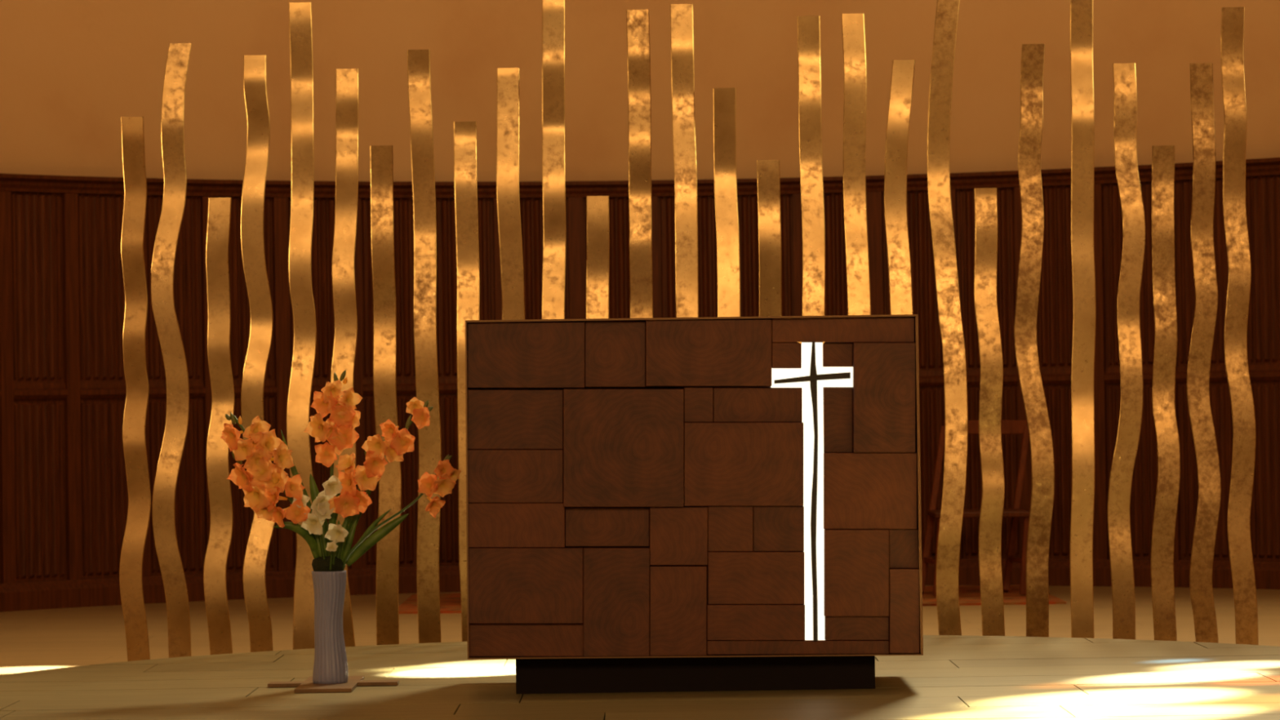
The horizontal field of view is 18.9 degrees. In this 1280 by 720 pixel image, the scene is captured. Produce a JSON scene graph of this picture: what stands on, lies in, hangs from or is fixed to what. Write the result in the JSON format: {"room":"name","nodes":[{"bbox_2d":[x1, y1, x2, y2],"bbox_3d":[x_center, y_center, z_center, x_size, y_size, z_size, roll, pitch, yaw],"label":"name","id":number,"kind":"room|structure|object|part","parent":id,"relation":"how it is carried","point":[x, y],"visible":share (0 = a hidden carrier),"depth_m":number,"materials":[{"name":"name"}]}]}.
{"room":"house of worship","nodes":[
{"label":"house of worship","id":0,"kind":"room"},
{"bbox_2d":[0,0,1279,583],"bbox_3d":[0.101,-3.243,16.755,9.000,8.650,4.500,-1,-1,0],"label":"wall","id":1,"kind":"structure","parent":0,"point":[70,70],"depth_m":18.22,"materials":[{"name":"paint"}]},
{"bbox_3d":[-2.749,-0.336,17.500,0.296,0.898,0.020,0,-1,-44],"label":"panel","id":2,"kind":"part","parent":1,"relation":"part of","materials":[{"name":"brown wood"}]},
{"bbox_3d":[-2.738,0.141,17.491,0.297,0.075,0.034,0,-1,-44],"label":"rail","id":3,"kind":"part","parent":1,"relation":"part of","materials":[{"name":"brown wood"}]},
{"bbox_3d":[-2.735,0.591,17.490,0.296,0.845,0.020,0,-1,-44],"label":"panel","id":4,"kind":"part","parent":1,"relation":"part of","materials":[{"name":"brown wood"}]},
{"bbox_3d":[-2.474,-0.337,17.741,0.296,0.898,0.020,0,-1,-39],"label":"panel","id":5,"kind":"part","parent":1,"relation":"part of","materials":[{"name":"brown wood"}]},
{"bbox_3d":[-2.463,0.139,17.731,0.297,0.075,0.034,0,-1,-39],"label":"rail","id":6,"kind":"part","parent":1,"relation":"part of","materials":[{"name":"brown wood"}]},
{"bbox_3d":[-2.460,0.589,17.731,0.296,0.845,0.020,0,-1,-39],"label":"panel","id":7,"kind":"part","parent":1,"relation":"part of","materials":[{"name":"brown wood"}]},
{"bbox_3d":[-2.179,-0.339,17.956,0.296,0.898,0.020,0,-1,-34],"label":"panel","id":8,"kind":"part","parent":1,"relation":"part of","materials":[{"name":"brown wood"}]},
{"bbox_3d":[-2.166,0.587,17.947,0.296,0.845,0.020,0,-1,-34],"label":"panel","id":9,"kind":"part","parent":1,"relation":"part of","materials":[{"name":"brown wood"}]},
{"bbox_3d":[-2.169,0.137,17.947,0.297,0.075,0.034,0,-1,-34],"label":"rail","id":10,"kind":"part","parent":1,"relation":"part of","materials":[{"name":"brown wood"}]},
{"bbox_3d":[-1.867,-0.342,18.146,0.296,0.898,0.020,-1,-1,-29],"label":"panel","id":11,"kind":"part","parent":1,"relation":"part of","materials":[{"name":"brown wood"}]},
{"bbox_3d":[-1.853,0.584,18.136,0.296,0.845,0.020,-1,-1,-29],"label":"panel","id":12,"kind":"part","parent":1,"relation":"part of","materials":[{"name":"brown wood"}]},
{"bbox_3d":[-1.857,0.134,18.136,0.297,0.075,0.034,-1,-1,-29],"label":"rail","id":13,"kind":"part","parent":1,"relation":"part of","materials":[{"name":"brown wood"}]},
{"bbox_3d":[-1.540,-0.345,18.307,0.296,0.898,0.020,-1,-1,-24],"label":"panel","id":14,"kind":"part","parent":1,"relation":"part of","materials":[{"name":"brown wood"}]},
{"bbox_3d":[-1.530,0.131,18.297,0.297,0.075,0.034,-1,-1,-24],"label":"rail","id":15,"kind":"part","parent":1,"relation":"part of","materials":[{"name":"brown wood"}]},
{"bbox_3d":[-1.526,0.581,18.297,0.296,0.845,0.020,-1,-1,-24],"label":"panel","id":16,"kind":"part","parent":1,"relation":"part of","materials":[{"name":"brown wood"}]},
{"bbox_3d":[-1.199,-0.349,18.439,0.296,0.898,0.020,-1,-1,-19],"label":"panel","id":17,"kind":"part","parent":1,"relation":"part of","materials":[{"name":"brown wood"}]},
{"bbox_3d":[-1.190,0.127,18.429,0.297,0.075,0.034,-1,-1,-19],"label":"rail","id":18,"kind":"part","parent":1,"relation":"part of","materials":[{"name":"brown wood"}]},
{"bbox_3d":[-1.185,0.577,18.430,0.296,0.845,0.020,-1,-1,-19],"label":"panel","id":19,"kind":"part","parent":1,"relation":"part of","materials":[{"name":"brown wood"}]},
{"bbox_3d":[-0.840,0.123,18.531,0.297,0.075,0.034,-1,-1,-14],"label":"rail","id":20,"kind":"part","parent":1,"relation":"part of","materials":[{"name":"brown wood"}]},
{"bbox_3d":[-0.835,0.573,18.532,0.296,0.845,0.020,-1,-1,-14],"label":"panel","id":21,"kind":"part","parent":1,"relation":"part of","materials":[{"name":"brown wood"}]},
{"bbox_3d":[-0.849,-0.353,18.541,0.296,0.898,0.020,-1,-1,-14],"label":"panel","id":22,"kind":"part","parent":1,"relation":"part of","materials":[{"name":"brown wood"}]},
{"bbox_3d":[-0.490,-0.358,18.612,0.296,0.898,0.020,-1,-1,-9],"label":"panel","id":23,"kind":"part","parent":1,"relation":"part of","materials":[{"name":"brown wood"}]},
{"bbox_3d":[-0.127,-0.363,18.652,0.296,0.898,0.020,-1,-1,-4],"label":"panel","id":24,"kind":"part","parent":1,"relation":"part of","materials":[{"name":"brown wood"}]},
{"bbox_2d":[0,157,1279,198],"bbox_3d":[0.141,-0.855,16.623,8.390,0.075,4.111,-1,-1,0],"label":"trim","id":25,"kind":"structure","parent":1,"relation":"attached to","point":[1270,166],"depth_m":18.27,"materials":[{"name":"brown wood"}]},
{"bbox_2d":[0,559,1279,612],"bbox_3d":[0.169,1.018,16.604,8.390,0.125,4.110,-1,-1,0],"label":"baseboard","id":26,"kind":"structure","parent":1,"relation":"attached to","point":[84,593],"depth_m":17.93,"materials":[{"name":"brown wood"}]},
{"bbox_3d":[0.238,-0.368,18.660,0.296,0.898,0.020,-1,-1,1],"label":"panel","id":27,"kind":"part","parent":1,"relation":"part of","materials":[{"name":"brown wood"}]},
{"bbox_3d":[0.602,-0.374,18.636,0.296,0.898,0.020,-1,-1,6],"label":"panel","id":28,"kind":"part","parent":1,"relation":"part of","materials":[{"name":"brown wood"}]},
{"bbox_3d":[0.963,-0.380,18.580,0.296,0.898,0.020,-1,-1,11],"label":"panel","id":29,"kind":"part","parent":1,"relation":"part of","materials":[{"name":"brown wood"}]},
{"bbox_3d":[1.317,-0.386,18.493,0.296,0.898,0.020,-1,-1,16],"label":"panel","id":30,"kind":"part","parent":1,"relation":"part of","materials":[{"name":"brown wood"}]},
{"bbox_3d":[1.323,0.090,18.483,0.297,0.075,0.034,-1,-1,16],"label":"rail","id":31,"kind":"part","parent":1,"relation":"part of","materials":[{"name":"brown wood"}]},
{"bbox_3d":[1.331,0.540,18.483,0.296,0.845,0.020,-1,-1,16],"label":"panel","id":32,"kind":"part","parent":1,"relation":"part of","materials":[{"name":"brown wood"}]},
{"bbox_3d":[1.663,-0.393,18.375,0.296,0.898,0.020,-1,-1,21],"label":"panel","id":33,"kind":"part","parent":1,"relation":"part of","materials":[{"name":"brown wood"}]},
{"bbox_3d":[1.677,0.534,18.366,0.296,0.845,0.020,-1,-1,21],"label":"panel","id":34,"kind":"part","parent":1,"relation":"part of","materials":[{"name":"brown wood"}]},
{"bbox_3d":[1.668,0.084,18.365,0.297,0.075,0.034,-1,-1,21],"label":"rail","id":35,"kind":"part","parent":1,"relation":"part of","materials":[{"name":"brown wood"}]},
{"bbox_3d":[1.997,-0.399,18.228,0.296,0.898,0.020,-1,-1,26],"label":"panel","id":36,"kind":"part","parent":1,"relation":"part of","materials":[{"name":"brown wood"}]},
{"bbox_3d":[2.002,0.077,18.218,0.297,0.075,0.034,-1,-1,26],"label":"rail","id":37,"kind":"part","parent":1,"relation":"part of","materials":[{"name":"brown wood"}]},
{"bbox_3d":[2.011,0.527,18.219,0.296,0.845,0.020,-1,-1,26],"label":"panel","id":38,"kind":"part","parent":1,"relation":"part of","materials":[{"name":"brown wood"}]},
{"bbox_3d":[2.321,0.071,18.043,0.297,0.075,0.034,-1,-1,31],"label":"rail","id":39,"kind":"part","parent":1,"relation":"part of","materials":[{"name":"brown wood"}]},
{"bbox_3d":[2.317,-0.406,18.052,0.296,0.898,0.020,-1,-1,31],"label":"panel","id":40,"kind":"part","parent":1,"relation":"part of","materials":[{"name":"brown wood"}]},
{"bbox_3d":[2.331,0.521,18.043,0.296,0.845,0.020,-1,-1,31],"label":"panel","id":41,"kind":"part","parent":1,"relation":"part of","materials":[{"name":"brown wood"}]},
{"bbox_3d":[2.625,0.064,17.840,0.297,0.075,0.034,-1,-1,36],"label":"rail","id":42,"kind":"part","parent":1,"relation":"part of","materials":[{"name":"brown wood"}]},
{"bbox_3d":[2.621,-0.412,17.849,0.296,0.898,0.020,-1,-1,36],"label":"panel","id":43,"kind":"part","parent":1,"relation":"part of","materials":[{"name":"brown wood"}]},
{"bbox_3d":[2.635,0.514,17.840,0.296,0.845,0.020,-1,-1,36],"label":"panel","id":44,"kind":"part","parent":1,"relation":"part of","materials":[{"name":"brown wood"}]},
{"bbox_3d":[2.905,-0.419,17.621,0.296,0.898,0.020,-1,-1,41],"label":"panel","id":45,"kind":"part","parent":1,"relation":"part of","materials":[{"name":"brown wood"}]},
{"bbox_3d":[2.909,0.057,17.612,0.297,0.075,0.034,-1,-1,41],"label":"rail","id":46,"kind":"part","parent":1,"relation":"part of","materials":[{"name":"brown wood"}]},
{"bbox_3d":[2.919,0.507,17.611,0.296,0.845,0.020,-1,-1,41],"label":"panel","id":47,"kind":"part","parent":1,"relation":"part of","materials":[{"name":"brown wood"}]},
{"bbox_2d":[0,585,1279,675],"bbox_3d":[0.016,1.093,7.989,18.000,0.200,24.000,-1,-1,0],"label":"floor","id":48,"kind":"structure","parent":0,"point":[31,640],"depth_m":15.57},
{"bbox_2d":[119,116,151,661],"bbox_3d":[-1.656,0.136,12.554,0.109,1.859,0.064,-1,-1,0],"label":"ribbon","id":49,"kind":"object","parent":48,"relation":"on","point":[132,127],"visible":0.96,"depth_m":12.55,"materials":[{"name":"gold metal"}]},
{"bbox_2d":[151,43,191,657],"bbox_3d":[-1.525,0.014,12.562,0.151,2.099,0.050,-1,-1,0],"label":"ribbon","id":50,"kind":"object","parent":48,"relation":"on","point":[179,54],"visible":0.98,"depth_m":12.55,"materials":[{"name":"gold metal"}]},
{"bbox_2d":[203,197,234,654],"bbox_3d":[-1.379,0.266,12.562,0.110,1.592,0.045,-1,-1,0],"label":"ribbon","id":51,"kind":"object","parent":48,"relation":"on","point":[219,208],"visible":0.9,"depth_m":12.56,"materials":[{"name":"gold metal"}]},
{"bbox_2d":[240,54,275,652],"bbox_3d":[-1.253,0.032,12.558,0.112,2.055,0.059,-1,-1,0],"label":"ribbon","id":52,"kind":"object","parent":48,"relation":"on","point":[254,66],"visible":0.81,"depth_m":12.56,"materials":[{"name":"gold metal"}]},
{"bbox_2d":[286,2,316,649],"bbox_3d":[-1.111,-0.057,12.589,0.102,2.229,0.039,-1,-1,0],"label":"ribbon","id":53,"kind":"object","parent":48,"relation":"on","point":[300,13],"visible":0.7,"depth_m":12.59,"materials":[{"name":"gold metal"}]},
{"bbox_2d":[330,68,358,646],"bbox_3d":[-0.973,0.052,12.563,0.133,2.008,0.048,-1,-1,0],"label":"ribbon","id":54,"kind":"object","parent":48,"relation":"on","point":[346,79],"visible":0.58,"depth_m":12.56,"materials":[{"name":"gold metal"}]},
{"bbox_2d":[369,145,401,644],"bbox_3d":[-0.828,0.178,12.528,0.095,1.749,0.114,-1,-1,0],"label":"ribbon","id":55,"kind":"object","parent":48,"relation":"on","point":[381,156],"visible":0.88,"depth_m":12.51,"materials":[{"name":"gold metal"}]},
{"bbox_2d":[407,49,441,643],"bbox_3d":[-0.698,0.020,12.539,0.092,2.062,0.096,-1,-1,0],"label":"ribbon","id":56,"kind":"object","parent":48,"relation":"on","point":[418,60],"visible":0.88,"depth_m":12.52,"materials":[{"name":"gold metal"}]},
{"bbox_2d":[453,121,479,641],"bbox_3d":[-0.559,0.135,12.568,0.080,1.830,0.036,-1,-1,0],"label":"ribbon","id":57,"kind":"object","parent":48,"relation":"on","point":[464,132],"visible":0.52,"depth_m":12.56,"materials":[{"name":"gold metal"}]},
{"bbox_2d":[496,67,524,319],"bbox_3d":[-0.422,0.046,12.548,0.098,2.002,0.079,-1,-1,0],"label":"ribbon","id":58,"kind":"object","parent":48,"relation":"on","point":[508,78],"visible":0.4,"depth_m":12.53,"materials":[{"name":"gold metal"}]},
{"bbox_2d":[542,0,565,319],"bbox_3d":[-0.287,-0.126,12.562,0.108,2.342,0.081,-1,-1,22],"label":"ribbon","id":59,"kind":"object","parent":48,"relation":"on","point":[553,11],"visible":0.49,"depth_m":12.57,"materials":[{"name":"gold metal"}]},
{"bbox_2d":[586,195,609,318],"bbox_3d":[-0.137,0.254,12.555,0.095,1.578,0.059,-1,-1,0],"label":"ribbon","id":60,"kind":"object","parent":48,"relation":"on","point":[597,206],"visible":0.23,"depth_m":12.55,"materials":[{"name":"gold metal"}]},
{"bbox_2d":[626,9,653,318],"bbox_3d":[0.000,-0.051,12.551,0.096,2.184,0.073,-1,-1,0],"label":"ribbon","id":61,"kind":"object","parent":48,"relation":"on","point":[637,20],"visible":0.41,"depth_m":12.53,"materials":[{"name":"gold metal"}]},
{"bbox_2d":[0,635,1279,719],"bbox_3d":[0.144,0.940,10.231,4.220,0.150,4.220,-1,-1,0],"label":"platform","id":62,"kind":"object","parent":48,"relation":"on","point":[956,677],"visible":0.72,"depth_m":10.01,"materials":[{"name":"brown stone"}]},
{"bbox_2d":[267,675,399,693],"bbox_3d":[-0.829,0.876,10.377,0.350,0.010,0.470,-1,-1,0],"label":"trivet","id":63,"kind":"object","parent":62,"relation":"on","point":[307,686],"visible":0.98,"depth_m":10.35,"materials":[{"name":"brown wood"}]},
{"bbox_2d":[311,555,348,684],"bbox_3d":[-0.838,0.699,10.363,0.096,0.343,0.095,-1,-1,0],"label":"flower vase","id":64,"kind":"object","parent":63,"relation":"on","point":[331,663],"visible":1,"depth_m":10.33,"materials":[{"name":"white ceramic"}]},
{"bbox_2d":[220,412,318,555],"bbox_3d":[-0.979,0.353,10.303,0.278,0.431,0.114,-1,-1,-20],"label":"gladiolus","id":65,"kind":"object","parent":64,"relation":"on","point":[262,482],"visible":1,"depth_m":10.29,"materials":[{"name":"orange plant"}]},
{"bbox_2d":[291,493,316,542],"bbox_3d":[-0.892,0.463,10.337,0.040,0.208,0.095,-1,-1,38],"label":"flower","id":66,"kind":"object","parent":64,"relation":"in","point":[305,499],"visible":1,"depth_m":10.32,"materials":[{"name":"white plant"}]},
{"bbox_2d":[301,475,342,559],"bbox_3d":[-0.851,0.437,10.299,0.094,0.257,0.084,-1,-1,40],"label":"flower","id":67,"kind":"object","parent":64,"relation":"in","point":[320,506],"visible":1,"depth_m":10.29,"materials":[{"name":"white plant"}]},
{"bbox_3d":[-0.853,0.460,10.334,0.012,0.211,0.033,-1,-1,41],"label":"stem","id":68,"kind":"part","parent":67,"relation":"part of","materials":[{"name":"green plant"}]},
{"bbox_2d":[325,540,337,569],"bbox_3d":[-0.832,0.524,10.294,0.032,0.081,0.062,-1,-1,-26],"label":"flower","id":69,"kind":"object","parent":64,"relation":"in","point":[331,546],"visible":1,"depth_m":10.28,"materials":[{"name":"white plant"}]},
{"bbox_3d":[-0.829,0.540,10.316,0.006,0.050,0.026,-1,-1,-21],"label":"stem","id":70,"kind":"part","parent":69,"relation":"part of","materials":[{"name":"green plant"}]},
{"bbox_2d":[303,369,362,562],"bbox_3d":[-0.826,0.296,10.354,0.165,0.539,0.085,-1,-1,0],"label":"gladiolus","id":71,"kind":"object","parent":64,"relation":"in","point":[339,430],"visible":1,"depth_m":10.35,"materials":[{"name":"orange plant"}]},
{"bbox_3d":[-0.825,0.313,10.377,0.038,0.506,0.011,-1,-1,0],"label":"stem","id":72,"kind":"part","parent":71,"relation":"part of","materials":[{"name":"green plant"}]},
{"bbox_2d":[324,523,348,564],"bbox_3d":[-0.810,0.501,10.294,0.076,0.128,0.065,-1,-1,27],"label":"flower","id":73,"kind":"object","parent":64,"relation":"in","point":[336,533],"visible":1,"depth_m":10.28,"materials":[{"name":"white plant"}]},
{"bbox_3d":[-0.820,0.521,10.319,0.011,0.089,0.042,0,-1,-33],"label":"stem","id":74,"kind":"part","parent":73,"relation":"part of","materials":[{"name":"green plant"}]},
{"bbox_2d":[328,396,433,558],"bbox_3d":[-0.696,0.332,10.319,0.289,0.463,0.148,-1,-1,0],"label":"gladiolus","id":75,"kind":"object","parent":64,"relation":"in","point":[352,502],"visible":1,"depth_m":10.29,"materials":[{"name":"orange plant"}]},
{"bbox_3d":[-0.704,0.346,10.320,0.253,0.435,0.026,-1,-1,10],"label":"stem","id":76,"kind":"part","parent":75,"relation":"part of","materials":[{"name":"green"}]},
{"bbox_2d":[342,454,461,570],"bbox_3d":[-0.644,0.410,10.330,0.332,0.308,0.076,-1,-1,15],"label":"gladiolus","id":77,"kind":"object","parent":64,"relation":"in","point":[428,484],"visible":1,"depth_m":10.31,"materials":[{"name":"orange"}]},
{"bbox_3d":[-0.665,0.420,10.335,0.289,0.288,0.019,-1,-1,6],"label":"stem","id":78,"kind":"part","parent":77,"relation":"part of","materials":[{"name":"green plant"}]},
{"bbox_2d":[465,314,923,693],"bbox_3d":[0.137,0.378,10.205,1.174,0.972,0.624,-1,-1,0],"label":"altar","id":79,"kind":"object","parent":62,"relation":"on","point":[709,504],"visible":1,"depth_m":9.91,"materials":[{"name":"brown wood"}]},
{"bbox_3d":[-0.445,0.338,10.203,0.010,0.873,0.620,-1,-1,0],"label":"edge trim","id":80,"kind":"part","parent":79,"relation":"part of","materials":[{"name":"brown metal"}]},
{"bbox_3d":[0.133,-0.104,10.208,1.168,0.007,0.620,-1,-1,0],"label":"edge trim","id":81,"kind":"part","parent":79,"relation":"part of","materials":[{"name":"brown wood"}]},
{"bbox_3d":[0.143,0.767,10.198,1.174,0.010,0.620,-1,-1,0],"label":"edge trim","id":82,"kind":"part","parent":79,"relation":"part of","materials":[{"name":"brown metal"}]},
{"bbox_3d":[0.451,0.339,9.952,0.215,0.774,0.040,-1,-1,0],"label":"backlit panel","id":83,"kind":"part","parent":79,"relation":"part of","materials":[{"name":"white"}]},
{"bbox_3d":[0.720,0.325,10.203,0.007,0.878,0.620,-1,-1,0],"label":"edge trim","id":84,"kind":"part","parent":79,"relation":"part of","materials":[{"name":"brown metal"}]},
{"bbox_2d":[670,4,698,317],"bbox_3d":[0.146,-0.063,12.553,0.096,2.203,0.070,-1,-1,0],"label":"ribbon","id":85,"kind":"object","parent":48,"relation":"on","point":[681,15],"visible":0.41,"depth_m":12.54,"materials":[{"name":"gold metal"}]},
{"bbox_2d":[713,88,740,316],"bbox_3d":[0.286,0.073,12.572,0.095,1.927,0.079,-1,-1,0],"label":"ribbon","id":86,"kind":"object","parent":48,"relation":"on","point":[724,99],"visible":0.48,"depth_m":12.59,"materials":[{"name":"gold metal"}]},
{"bbox_2d":[398,584,1066,613],"bbox_3d":[0.386,1.080,17.375,2.916,0.010,1.530,-1,-1,0],"label":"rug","id":87,"kind":"object","parent":48,"relation":"on","point":[969,595],"visible":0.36,"depth_m":17.09,"materials":[{"name":"brown carpet"}]},
{"bbox_2d":[921,420,1030,595],"bbox_3d":[1.530,0.665,17.411,0.553,0.786,0.635,-1,-1,0],"label":"wooden chair","id":88,"kind":"object","parent":87,"relation":"on","point":[1008,427],"visible":0.69,"depth_m":17.52,"materials":[{"name":"brown wood"}]},
{"bbox_3d":[1.338,0.683,17.568,0.038,0.760,0.357,-1,-1,26],"label":"leg","id":89,"kind":"part","parent":88,"relation":"part of","materials":[{"name":"brown wood"}]},
{"bbox_3d":[1.333,0.872,17.122,0.060,0.362,0.050,-1,-1,0],"label":"leg","id":90,"kind":"part","parent":88,"relation":"part of","materials":[{"name":"brown wood"}]},
{"bbox_3d":[1.528,0.693,17.354,0.425,0.024,0.520,-1,-1,0],"label":"seat","id":91,"kind":"part","parent":88,"relation":"part of","materials":[{"name":"brown wood"}]},
{"bbox_3d":[1.595,0.310,17.718,0.385,0.071,0.022,-1,-1,0],"label":"rail","id":92,"kind":"part","parent":88,"relation":"part of","materials":[{"name":"brown wood"}]},
{"bbox_3d":[1.723,0.680,17.578,0.038,0.754,0.339,-1,-1,27],"label":"leg","id":93,"kind":"part","parent":88,"relation":"part of","materials":[{"name":"brown wood"}]},
{"bbox_3d":[1.718,0.868,17.122,0.060,0.359,0.050,-1,-1,0],"label":"leg","id":94,"kind":"part","parent":88,"relation":"part of","materials":[{"name":"brown wood"}]},
{"bbox_2d":[756,160,782,316],"bbox_3d":[0.425,0.192,12.533,0.089,1.684,0.105,-1,-1,0],"label":"ribbon","id":95,"kind":"object","parent":48,"relation":"on","point":[767,171],"visible":0.28,"depth_m":12.50,"materials":[{"name":"gold metal"}]},
{"bbox_2d":[797,15,825,315],"bbox_3d":[0.559,-0.047,12.563,0.104,2.158,0.083,-1,-1,23],"label":"ribbon","id":96,"kind":"object","parent":48,"relation":"on","point":[808,27],"visible":0.47,"depth_m":12.57,"materials":[{"name":"gold metal"}]},
{"bbox_2d":[841,13,871,315],"bbox_3d":[0.709,-0.052,12.561,0.095,2.164,0.054,-1,-1,0],"label":"ribbon","id":97,"kind":"object","parent":48,"relation":"on","point":[852,24],"visible":0.44,"depth_m":12.56,"materials":[{"name":"gold metal"}]},
{"bbox_2d":[884,59,915,315],"bbox_3d":[0.855,0.024,12.553,0.120,2.009,0.067,-1,-1,0],"label":"ribbon","id":98,"kind":"object","parent":48,"relation":"on","point":[902,71],"visible":0.44,"depth_m":12.55,"materials":[{"name":"gold metal"}]},
{"bbox_2d":[927,0,968,635],"bbox_3d":[1.009,-0.101,12.573,0.130,2.254,0.081,-1,-1,16],"label":"wavy decorative slat","id":99,"kind":"object","parent":48,"relation":"on","point":[947,11],"visible":0.94,"depth_m":12.57,"materials":[{"name":"gold metal"}]},
{"bbox_2d":[973,187,1004,635],"bbox_3d":[1.144,0.231,12.556,0.090,1.586,0.058,-1,-1,0],"label":"ribbon","id":100,"kind":"object","parent":48,"relation":"on","point":[985,198],"visible":0.91,"depth_m":12.55,"materials":[{"name":"gold metal"}]},
{"bbox_2d":[1013,44,1054,636],"bbox_3d":[1.284,-0.004,12.549,0.122,2.052,0.075,-1,-1,0],"label":"ribbon","id":101,"kind":"object","parent":48,"relation":"on","point":[1032,55],"visible":0.98,"depth_m":12.53,"materials":[{"name":"gold metal"}]},
{"bbox_2d":[1070,0,1095,638],"bbox_3d":[1.445,-0.103,12.551,0.099,2.245,0.085,-1,-1,0],"label":"decorative slat","id":102,"kind":"object","parent":48,"relation":"on","point":[1081,11],"visible":0.97,"depth_m":12.57,"materials":[{"name":"gold metal"}]},
{"bbox_2d":[1106,62,1145,639],"bbox_3d":[1.589,0.023,12.557,0.136,1.987,0.059,-1,-1,0],"label":"ribbon","id":103,"kind":"object","parent":48,"relation":"on","point":[1124,73],"visible":0.96,"depth_m":12.55,"materials":[{"name":"gold metal"}]},
{"bbox_2d":[1151,145,1180,640],"bbox_3d":[1.712,0.158,12.558,0.098,1.715,0.053,-1,-1,0],"label":"ribbon","id":104,"kind":"object","parent":48,"relation":"on","point":[1162,156],"visible":0.98,"depth_m":12.55,"materials":[{"name":"gold metal"}]},
{"bbox_2d":[1186,62,1221,643],"bbox_3d":[1.839,0.023,12.546,0.106,1.980,0.081,-1,-1,0],"label":"ribbon","id":105,"kind":"object","parent":48,"relation":"on","point":[1201,73],"visible":0.93,"depth_m":12.54,"materials":[{"name":"gold metal"}]},
{"bbox_2d":[1220,7,1258,644],"bbox_3d":[1.960,-0.069,12.547,0.098,2.161,0.081,-1,-1,0],"label":"wavy decorative slat","id":106,"kind":"object","parent":48,"relation":"on","point":[1232,18],"visible":0.94,"depth_m":12.55,"materials":[{"name":"gold metal"}]}
]}

